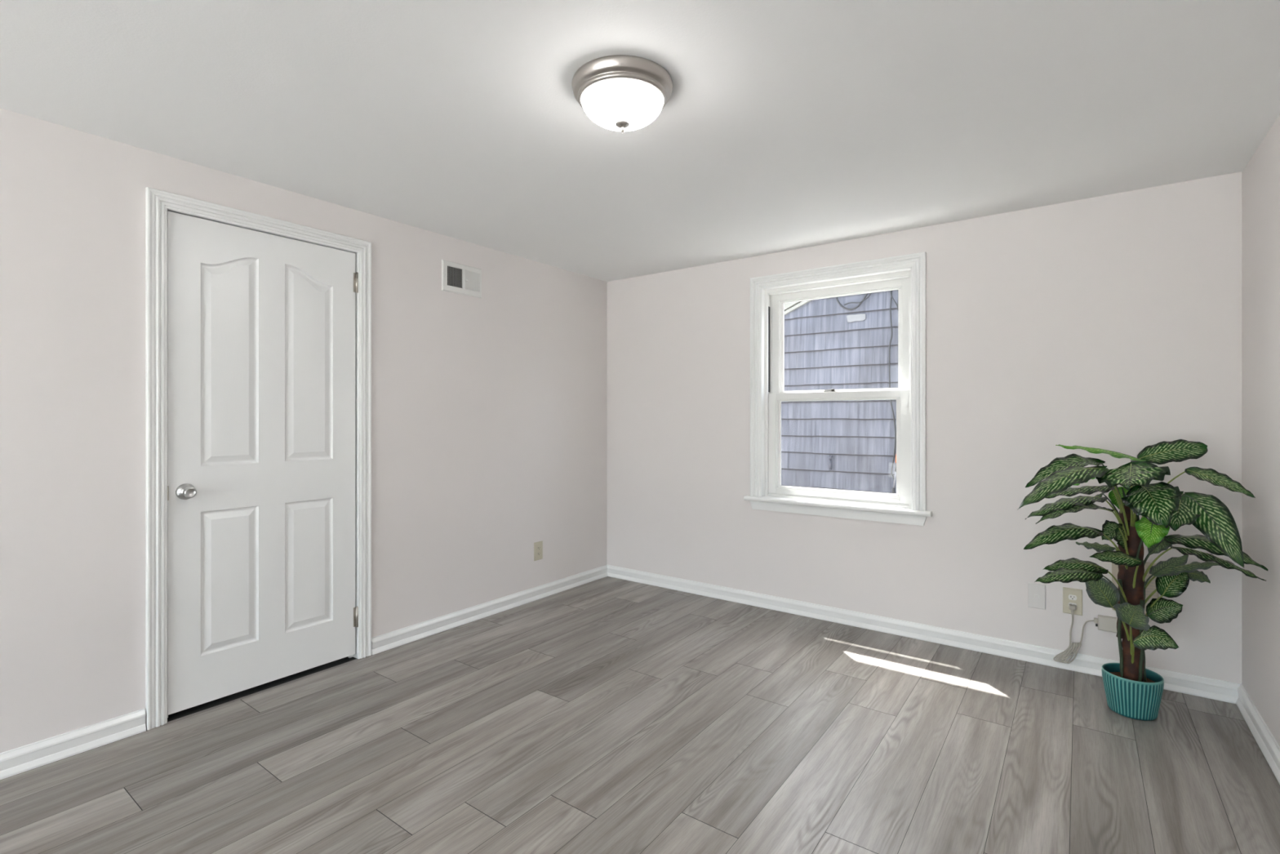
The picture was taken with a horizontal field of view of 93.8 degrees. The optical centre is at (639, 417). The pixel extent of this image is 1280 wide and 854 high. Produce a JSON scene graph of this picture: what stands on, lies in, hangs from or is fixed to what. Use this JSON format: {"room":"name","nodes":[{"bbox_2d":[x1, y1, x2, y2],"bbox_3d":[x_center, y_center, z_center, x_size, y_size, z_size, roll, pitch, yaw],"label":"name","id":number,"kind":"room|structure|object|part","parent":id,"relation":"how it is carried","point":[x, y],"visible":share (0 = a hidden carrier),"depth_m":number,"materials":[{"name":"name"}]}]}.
{"room":"empty bedroom","nodes":[
{"label":"empty bedroom","id":0,"kind":"room"},
{"bbox_2d":[0,107,607,752],"bbox_3d":[-2.559,0.086,1.663,0.140,2.290,7.900,0,0,36],"label":"wall","id":1,"kind":"structure","parent":0,"point":[489,412],"depth_m":2.37,"materials":[{"name":"white paint"}]},
{"bbox_2d":[0,708,146,779],"bbox_3d":[-3.349,1.189,0.452,0.022,0.083,4.732,0,0,36],"label":"baseboard","id":2,"kind":"structure","parent":1,"relation":"attached to","point":[31,756],"depth_m":2.18,"materials":[{"name":"white paint"}]},
{"bbox_2d":[145,186,371,729],"bbox_3d":[-1.714,0.162,2.766,0.213,2.140,0.926,0,0,36],"label":"door","id":3,"kind":"structure","parent":1,"relation":"in","point":[258,327],"depth_m":2.66,"materials":[{"name":"white paint"}]},
{"bbox_3d":[-1.909,0.305,2.420,0.014,0.060,0.005,0,0,36],"label":"latch plate","id":4,"kind":"part","parent":3,"relation":"part of","materials":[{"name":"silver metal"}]},
{"bbox_3d":[-1.852,0.305,2.454,0.065,0.067,0.067,0,0,36],"label":"knob","id":5,"kind":"part","parent":3,"relation":"part of","materials":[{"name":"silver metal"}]},
{"bbox_2d":[441,259,481,297],"bbox_3d":[-1.057,-0.825,3.574,0.015,0.180,0.283,0,0,36],"label":"air vent","id":6,"kind":"object","parent":1,"relation":"in","point":[458,278],"visible":1,"depth_m":3.57,"materials":[{"name":"white metal"}]},
{"bbox_2d":[371,564,607,654],"bbox_3d":[-0.821,1.189,3.889,0.022,0.083,1.934,0,0,36],"label":"baseboard","id":7,"kind":"structure","parent":1,"relation":"attached to","point":[400,637],"depth_m":3.65,"materials":[{"name":"white paint"}]},
{"bbox_2d":[533,540,542,560],"bbox_3d":[-0.690,0.907,4.077,0.008,0.124,0.078,0,0,36],"label":"power outlet","id":8,"kind":"object","parent":1,"relation":"attached to","point":[538,546],"visible":1,"depth_m":4.07,"materials":[{"name":"beige plastic"}]},
{"bbox_2d":[0,0,1279,281],"bbox_3d":[-1.079,-1.119,0.573,3.816,0.120,7.900,0,0,36],"label":"ceiling","id":9,"kind":"structure","parent":0,"point":[784,125],"depth_m":2.04,"materials":[{"name":"white paint"}]},
{"bbox_2d":[571,54,672,133],"bbox_3d":[-0.056,-0.982,1.904,0.321,0.154,0.321,0,0,36],"label":"ceiling light","id":10,"kind":"object","parent":9,"relation":"attached to","point":[622,93],"visible":1,"depth_m":1.81,"materials":[{"name":"white glass"}]},
{"bbox_2d":[0,576,1279,853],"bbox_3d":[-1.084,1.291,0.565,3.936,0.120,8.000,0,0,36],"label":"floor","id":11,"kind":"structure","parent":0,"point":[607,714],"depth_m":2.18,"materials":[{"name":"grey laminate"}]},
{"bbox_2d":[1017,439,1267,720],"bbox_3d":[1.904,0.661,2.448,0.918,1.141,0.620,0,0,10],"label":"potted plant","id":12,"kind":"object","parent":11,"relation":"on","point":[1133,691],"visible":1,"depth_m":2.41,"materials":[{"name":"green plant"}]},
{"bbox_3d":[2.026,0.894,2.519,0.026,0.427,0.018,0,0,36],"label":"vine stem","id":13,"kind":"part","parent":12,"relation":"part of","materials":[{"name":"green plant"}]},
{"bbox_3d":[2.061,1.149,2.508,0.203,0.164,0.202,0,0,36],"label":"pot","id":14,"kind":"part","parent":12,"relation":"part of","materials":[{"name":"teal ceramic"}]},
{"bbox_3d":[2.064,0.929,2.469,0.026,0.357,0.018,0,0,36],"label":"vine stem","id":15,"kind":"part","parent":12,"relation":"part of","materials":[{"name":"green plant"}]},
{"bbox_3d":[2.098,0.869,2.496,0.026,0.477,0.018,0,0,36],"label":"vine stem","id":16,"kind":"part","parent":12,"relation":"part of","materials":[{"name":"green plant"}]},
{"bbox_2d":[607,171,1241,684],"bbox_3d":[1.215,0.086,3.691,3.536,2.290,0.160,0,0,36],"label":"wall","id":17,"kind":"structure","parent":0,"point":[1113,322],"depth_m":3.14,"materials":[{"name":"white paint"}]},
{"bbox_2d":[743,251,932,525],"bbox_3d":[1.192,-0.158,3.675,1.118,1.514,0.211,0,0,36],"label":"window","id":18,"kind":"structure","parent":17,"relation":"in","point":[905,273],"depth_m":3.62,"materials":[{"name":"white paint"}]},
{"bbox_3d":[1.219,-0.156,3.713,0.904,1.364,0.120,0,0,36],"label":"frame","id":19,"kind":"part","parent":18,"relation":"part of","materials":[{"name":"white plastic"}]},
{"bbox_3d":[1.203,0.168,3.691,0.877,0.654,0.036,0,0,36],"label":"sash","id":20,"kind":"part","parent":18,"relation":"part of","materials":[{"name":"white plastic"}]},
{"bbox_3d":[1.231,-0.465,3.729,0.877,0.689,0.036,0,0,36],"label":"sash","id":21,"kind":"part","parent":18,"relation":"part of","materials":[{"name":"white plastic"}]},
{"bbox_2d":[607,564,1239,703],"bbox_3d":[1.161,1.189,3.617,3.536,0.083,0.022,0,0,36],"label":"baseboard","id":22,"kind":"structure","parent":17,"relation":"attached to","point":[1198,686],"depth_m":3.29,"materials":[{"name":"white paint"}]},
{"bbox_2d":[1027,582,1045,609],"bbox_3d":[1.995,0.897,3.011,0.074,0.124,0.009,0,0,36],"label":"wall plate","id":23,"kind":"object","parent":17,"relation":"attached to","point":[1036,592],"visible":1,"depth_m":3.01,"materials":[{"name":"white plastic"}]},
{"bbox_2d":[1062,586,1082,615],"bbox_3d":[2.113,0.897,2.925,0.078,0.126,0.008,0,0,36],"label":"power outlet","id":24,"kind":"object","parent":17,"relation":"attached to","point":[1070,595],"visible":1,"depth_m":2.92,"materials":[{"name":"beige plastic"}]},
{"bbox_2d":[1068,594,1076,599],"bbox_3d":[2.112,0.878,2.924,0.034,0.025,0.003,0,0,36],"label":"receptacle","id":25,"kind":"object","parent":24,"relation":"attached to","point":[1071,597],"depth_m":2.92,"materials":[{"name":"grey plastic"}]},
{"bbox_2d":[1053,604,1117,663],"bbox_3d":[2.183,1.053,2.849,0.358,0.284,0.048,0,0,32],"label":"power adapter","id":26,"kind":"object","parent":17,"relation":"attached to","point":[1104,623],"visible":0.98,"depth_m":2.89,"materials":[{"name":"grey plastic"}]},
{"bbox_3d":[2.101,1.075,2.899,0.164,0.240,0.036,0,0,19],"label":"cord","id":27,"kind":"part","parent":26,"relation":"part of","materials":[{"name":"beige plastic"}]},
{"bbox_2d":[1093,617,1097,623],"bbox_3d":[2.180,0.970,2.864,0.015,0.022,0.016,0,0,36],"label":"socket","id":28,"kind":"object","parent":26,"relation":"attached to","point":[1095,620],"depth_m":2.86,"materials":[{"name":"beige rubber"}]},
{"bbox_2d":[1111,561,1159,614],"bbox_3d":[2.291,0.784,2.774,0.167,0.235,0.041,0,0,36],"label":"box","id":29,"kind":"object","parent":17,"relation":"attached to","point":[1151,587],"visible":0.19,"depth_m":2.73,"materials":[{"name":"beige plastic"}]},
{"bbox_2d":[1241,114,1279,746],"bbox_3d":[0.402,0.086,-0.516,0.140,2.290,7.900,0,0,36],"label":"wall","id":30,"kind":"structure","parent":0,"point":[1260,177],"depth_m":2.30,"materials":[{"name":"white paint"}]},
{"bbox_2d":[1235,684,1279,784],"bbox_3d":[0.331,1.189,-0.476,0.022,0.083,7.600,0,0,36],"label":"baseboard","id":31,"kind":"structure","parent":30,"relation":"attached to","point":[1267,743],"depth_m":2.26,"materials":[{"name":"white paint"}]},
{"label":"outside","id":32,"kind":"structure","parent":0,"visible":0},
{"bbox_3d":[1.521,1.901,7.090,28.000,0.100,12.000,0,0,36],"label":"ground","id":33,"kind":"structure","parent":32,"visible":0},
{"bbox_2d":[781,289,897,493],"bbox_3d":[3.919,-0.283,7.313,9.200,4.524,4.400,0,0,36],"label":"neighboring house","id":34,"kind":"structure","parent":33,"relation":"on","point":[849,445],"depth_m":6.08,"materials":[{"name":"purple"}]},
{"bbox_3d":[2.132,-1.221,5.962,0.390,0.296,0.023,0,0,36],"label":"cable coil","id":35,"kind":"part","parent":34,"relation":"part of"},
{"bbox_2d":[888,290,896,493],"bbox_3d":[2.424,0.211,5.750,0.069,3.280,0.014,0,0,36],"label":"cable","id":36,"kind":"object","parent":34,"relation":"attached to","point":[891,291],"visible":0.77,"depth_m":5.75,"materials":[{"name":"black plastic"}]},
{"bbox_2d":[889,290,897,310],"bbox_3d":[2.433,-1.193,5.731,0.112,0.352,0.011,0,0,36],"label":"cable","id":37,"kind":"object","parent":36,"relation":"attached to","point":[890,291],"visible":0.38,"depth_m":5.73,"materials":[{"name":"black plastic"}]},
{"bbox_2d":[891,454,896,493],"bbox_3d":[2.400,0.866,5.725,0.266,1.972,0.042,0,0,31],"label":"pole","id":38,"kind":"object","parent":33,"relation":"on","point":[895,477],"visible":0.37,"depth_m":5.70,"materials":[{"name":"grey"}]}
]}

